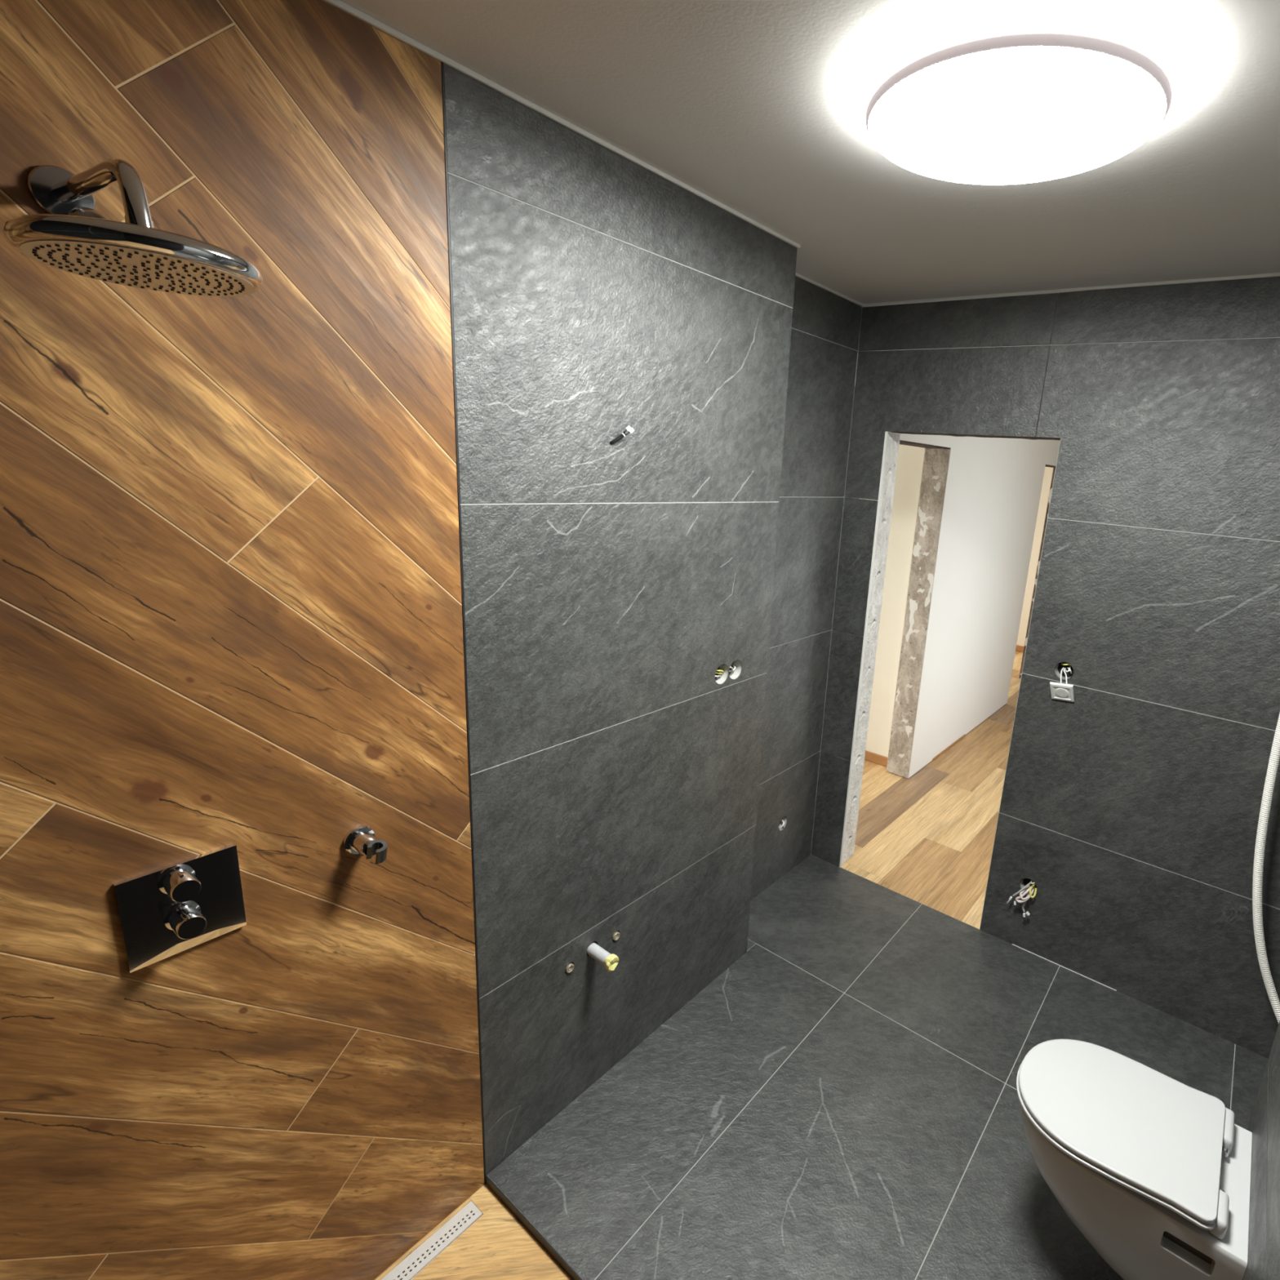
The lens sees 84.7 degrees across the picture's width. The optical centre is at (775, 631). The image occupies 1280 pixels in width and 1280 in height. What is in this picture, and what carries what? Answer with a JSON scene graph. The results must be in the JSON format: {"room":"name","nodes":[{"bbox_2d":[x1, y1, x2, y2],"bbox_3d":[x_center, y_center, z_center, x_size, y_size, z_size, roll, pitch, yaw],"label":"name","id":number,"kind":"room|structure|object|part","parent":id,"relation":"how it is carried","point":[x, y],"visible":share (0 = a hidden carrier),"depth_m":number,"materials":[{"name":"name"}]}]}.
{"room":"building under construction","nodes":[
{"label":"building under construction","id":0,"kind":"room"},
{"bbox_2d":[0,0,797,1279],"bbox_3d":[-0.788,0.227,1.527,0.186,2.583,2.381,14,17,33],"label":"wall","id":1,"kind":"structure","parent":0,"point":[230,574],"depth_m":1.29,"materials":[{"name":"brown tile"}]},
{"bbox_2d":[3,158,262,296],"bbox_3d":[-0.761,-0.479,0.789,0.401,0.154,0.207,14,17,33],"label":"shower head","id":2,"kind":"object","parent":1,"relation":"attached to","point":[73,237],"visible":1,"depth_m":0.73},
{"bbox_3d":[-0.793,-0.493,0.808,0.303,0.100,0.022,14,17,33],"label":"arm","id":3,"kind":"part","parent":2,"relation":"part of","materials":[{"name":"silver metal"}]},
{"bbox_2d":[112,843,246,973],"bbox_3d":[-0.964,0.462,1.133,0.057,0.159,0.156,14,17,33],"label":"valve","id":4,"kind":"object","parent":1,"relation":"attached to","point":[167,911],"visible":1,"depth_m":1.12,"materials":[{"name":"silver metal"}]},
{"bbox_3d":[-0.960,0.410,1.113,0.048,0.047,0.047,14,17,33],"label":"knob","id":5,"kind":"part","parent":4,"relation":"part of","materials":[{"name":"silver metal"}]},
{"bbox_3d":[-0.955,0.393,1.106,0.014,0.009,0.005,14,17,33],"label":"knob lever","id":6,"kind":"part","parent":4,"relation":"part of","materials":[{"name":"silver metal"}]},
{"bbox_3d":[-0.965,0.476,1.129,0.048,0.047,0.047,14,17,33],"label":"knob","id":7,"kind":"part","parent":4,"relation":"part of","materials":[{"name":"silver metal"}]},
{"bbox_3d":[-0.960,0.459,1.122,0.014,0.009,0.005,14,17,33],"label":"knob lever","id":8,"kind":"part","parent":4,"relation":"part of","materials":[{"name":"silver metal"}]},
{"bbox_2d":[342,825,387,864],"bbox_3d":[-0.794,0.421,1.344,0.084,0.057,0.057,14,17,33],"label":"holder","id":9,"kind":"object","parent":1,"relation":"attached to","point":[362,840],"visible":1,"depth_m":1.34,"materials":[{"name":"silver metal"}]},
{"bbox_2d":[440,62,485,1183],"bbox_3d":[-0.682,0.230,1.524,0.009,2.554,0.004,14,17,33],"label":"trim","id":10,"kind":"structure","parent":1,"relation":"attached to","point":[442,63],"depth_m":1.43,"materials":[{"name":"black metal"}]},
{"bbox_2d":[324,0,800,248],"bbox_3d":[-0.617,-1.000,1.167,0.009,0.010,2.385,14,17,33],"label":"trim","id":11,"kind":"structure","parent":1,"relation":"attached to","point":[340,4],"depth_m":1.35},
{"bbox_2d":[564,962,573,973],"bbox_3d":[-0.586,0.941,1.934,0.035,0.025,0.025,14,17,33],"label":"plug","id":12,"kind":"object","parent":1,"relation":"attached to","point":[569,968],"visible":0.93,"depth_m":1.92,"materials":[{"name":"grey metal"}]},
{"bbox_2d":[586,942,618,972],"bbox_3d":[-0.508,0.925,1.975,0.139,0.046,0.044,14,17,33],"label":"pipe","id":13,"kind":"object","parent":1,"relation":"attached to","point":[610,961],"visible":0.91,"depth_m":1.95,"materials":[{"name":"white plastic"}]},
{"bbox_2d":[612,930,619,940],"bbox_3d":[-0.487,0.911,2.068,0.035,0.025,0.025,14,17,33],"label":"plug","id":14,"kind":"object","parent":1,"relation":"attached to","point":[615,936],"visible":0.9,"depth_m":2.06,"materials":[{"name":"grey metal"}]},
{"bbox_2d":[609,425,634,444],"bbox_3d":[-0.383,-0.480,1.686,0.074,0.052,0.021,2,14,-8],"label":"cable","id":15,"kind":"object","parent":1,"relation":"attached to","point":[628,428],"visible":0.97,"depth_m":1.68,"materials":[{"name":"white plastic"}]},
{"bbox_2d":[715,659,741,684],"bbox_3d":[-0.171,0.130,2.274,0.042,0.068,0.139,14,17,33],"label":"junction box","id":16,"kind":"object","parent":1,"relation":"attached to","point":[721,674],"visible":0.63,"depth_m":2.28,"materials":[{"name":"white plastic"}]},
{"bbox_2d":[715,664,728,684],"bbox_3d":[-0.191,0.136,2.246,0.042,0.068,0.068,14,17,33],"label":"cup","id":17,"kind":"object","parent":16,"relation":"on","point":[721,674],"depth_m":2.26,"materials":[{"name":"white plastic"}]},
{"bbox_2d":[728,659,741,679],"bbox_3d":[-0.150,0.124,2.302,0.042,0.068,0.068,14,17,33],"label":"cup","id":18,"kind":"object","parent":16,"relation":"on","point":[735,670],"depth_m":2.32,"materials":[{"name":"white plastic"}]},
{"bbox_2d":[340,0,1279,348],"bbox_3d":[1.236,-1.624,4.132,4.400,0.118,9.590,14,17,33],"label":"ceiling","id":19,"kind":"structure","parent":0,"point":[758,108],"depth_m":1.35,"materials":[{"name":"paint"}]},
{"bbox_2d":[865,24,1172,184],"bbox_3d":[0.413,-0.908,1.209,0.505,0.062,0.505,14,17,33],"label":"ceiling lamp","id":20,"kind":"object","parent":19,"relation":"attached to","point":[1023,104],"visible":1,"depth_m":1.13,"materials":[{"name":"white plastic"}]},
{"bbox_2d":[375,650,1268,1279],"bbox_3d":[1.021,0.886,4.763,4.340,0.075,9.450,14,17,33],"label":"floor","id":21,"kind":"structure","parent":0,"point":[840,1101],"depth_m":2.13,"materials":[{"name":"grey tile"}]},
{"bbox_2d":[381,1200,483,1279],"bbox_3d":[-1.029,1.565,1.413,0.054,0.032,0.904,14,17,33],"label":"linear drain","id":22,"kind":"object","parent":21,"relation":"in","point":[411,1265],"visible":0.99,"depth_m":1.68,"materials":[{"name":"silver metal"}]},
{"bbox_2d":[485,1175,582,1279],"bbox_3d":[-0.118,1.611,1.385,1.600,0.025,0.004,14,17,33],"label":"trim","id":23,"kind":"structure","parent":21,"relation":"attached to","point":[555,1255],"depth_m":1.71,"materials":[{"name":"black metal"}]},
{"bbox_2d":[811,276,1279,1058],"bbox_3d":[1.157,0.080,2.613,2.086,2.541,0.146,14,17,33],"label":"wall","id":24,"kind":"structure","parent":21,"relation":"on","point":[1131,806],"depth_m":2.46,"materials":[{"name":"grey tile"}]},
{"bbox_2d":[1006,878,1037,917],"bbox_3d":[1.016,1.077,2.818,0.102,0.155,0.088,14,17,33],"label":"junction box","id":25,"kind":"object","parent":24,"relation":"attached to","point":[1028,886],"visible":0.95,"depth_m":2.79,"materials":[{"name":"white plastic"}]},
{"bbox_2d":[1020,878,1037,893],"bbox_3d":[1.044,1.034,2.818,0.068,0.068,0.042,14,17,33],"label":"cup","id":26,"kind":"object","parent":25,"relation":"on","point":[1030,884],"depth_m":2.81,"materials":[{"name":"plastic"}]},
{"bbox_2d":[1054,662,1074,679],"bbox_3d":[1.101,0.145,2.605,0.068,0.068,0.042,14,17,33],"label":"junction box","id":27,"kind":"object","parent":24,"relation":"attached to","point":[1069,670],"visible":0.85,"depth_m":2.61,"materials":[{"name":"white plastic"}]},
{"bbox_2d":[1049,666,1074,702],"bbox_3d":[1.085,0.205,2.585,0.088,0.122,0.076,14,17,33],"label":"light switch","id":28,"kind":"object","parent":27,"relation":"hanging from","point":[1062,691],"visible":1,"depth_m":2.57,"materials":[{"name":"white plastic"}]},
{"bbox_2d":[862,272,1279,306],"bbox_3d":[1.182,-1.139,2.263,2.037,0.010,0.009,14,17,33],"label":"trim","id":29,"kind":"structure","parent":24,"relation":"attached to","point":[1273,274],"depth_m":2.34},
{"bbox_2d":[1252,711,1279,1023],"bbox_3d":[1.664,0.663,2.127,0.085,1.535,0.413,-6,17,-35],"label":"conduit","id":30,"kind":"object","parent":24,"relation":"attached to","point":[1273,766],"visible":1,"depth_m":2.23,"materials":[{"name":"beige plastic"}]},
{"bbox_2d":[1012,943,1116,991],"bbox_3d":[1.156,1.349,2.769,0.403,0.003,0.003,14,17,33],"label":"trim","id":31,"kind":"structure","parent":21,"relation":"on","point":[1012,944],"depth_m":2.76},
{"bbox_2d":[865,444,924,757],"bbox_3d":[0.047,-0.527,4.809,2.054,2.500,0.100,14,17,33],"label":"wall","id":32,"kind":"structure","parent":0,"point":[910,459],"depth_m":4.30,"materials":[{"name":"beige paint"}]},
{"bbox_2d":[864,750,888,766],"bbox_3d":[-0.066,0.664,5.051,2.032,0.062,0.015,14,17,33],"label":"baseboard","id":33,"kind":"structure","parent":32,"relation":"attached to","point":[869,756],"depth_m":4.54,"materials":[{"name":"brown wood"}]},
{"bbox_2d":[750,275,1060,900],"bbox_3d":[1.802,-0.556,5.374,0.159,2.541,7.119,14,17,33],"label":"wall","id":34,"kind":"structure","parent":0,"point":[979,500],"depth_m":3.55,"materials":[{"name":"white paint"}]},
{"bbox_2d":[778,816,786,831],"bbox_3d":[0.021,0.874,3.151,0.051,0.066,0.066,14,17,33],"label":"junction box","id":35,"kind":"object","parent":34,"relation":"attached to","point":[783,821],"visible":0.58,"depth_m":3.17,"materials":[{"name":"white plastic"}]},
{"bbox_2d":[795,272,862,306],"bbox_3d":[0.142,-1.280,2.524,0.009,0.010,0.756,14,17,33],"label":"trim","id":36,"kind":"structure","parent":34,"relation":"attached to","point":[797,274],"depth_m":2.60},
{"bbox_2d":[932,733,964,760],"bbox_3d":[1.242,0.822,4.896,0.007,0.016,0.600,14,17,33],"label":"baseboard","id":37,"kind":"structure","parent":34,"relation":"attached to","point":[963,735],"depth_m":4.87,"materials":[{"name":"brown wood"}]},
{"bbox_2d":[1016,466,1053,646],"bbox_3d":[2.309,-1.131,7.922,2.054,2.500,0.080,14,17,33],"label":"wall","id":38,"kind":"structure","parent":0,"point":[1048,471],"depth_m":7.54,"materials":[{"name":"beige paint"}]},
{"bbox_2d":[1015,644,1023,652],"bbox_3d":[2.202,0.057,8.171,2.032,0.065,0.017,14,17,33],"label":"baseboard","id":39,"kind":"structure","parent":38,"relation":"attached to","point":[1019,648],"depth_m":7.78,"materials":[{"name":"brown wood"}]},
{"bbox_2d":[1242,1021,1279,1279],"bbox_3d":[0.668,0.584,0.518,0.229,2.583,2.350,14,17,33],"label":"wall","id":40,"kind":"structure","parent":0,"point":[1264,1232],"depth_m":1.41,"materials":[{"name":"grey tile"}]},
{"bbox_2d":[1016,1039,1252,1279],"bbox_3d":[0.832,1.320,1.687,0.503,0.381,0.372,14,17,33],"label":"toilet","id":41,"kind":"object","parent":40,"relation":"attached to","point":[1152,1168],"visible":1,"depth_m":1.56,"materials":[{"name":"ceramic"}]},
{"bbox_3d":[0.816,1.163,1.663,0.441,0.034,0.365,14,17,33],"label":"seat","id":42,"kind":"part","parent":41,"relation":"part of","materials":[{"name":"plastic"}]},
{"bbox_3d":[0.818,1.148,1.659,0.436,0.036,0.361,14,17,33],"label":"lid","id":43,"kind":"part","parent":41,"relation":"part of","materials":[{"name":"plastic"}]}
]}

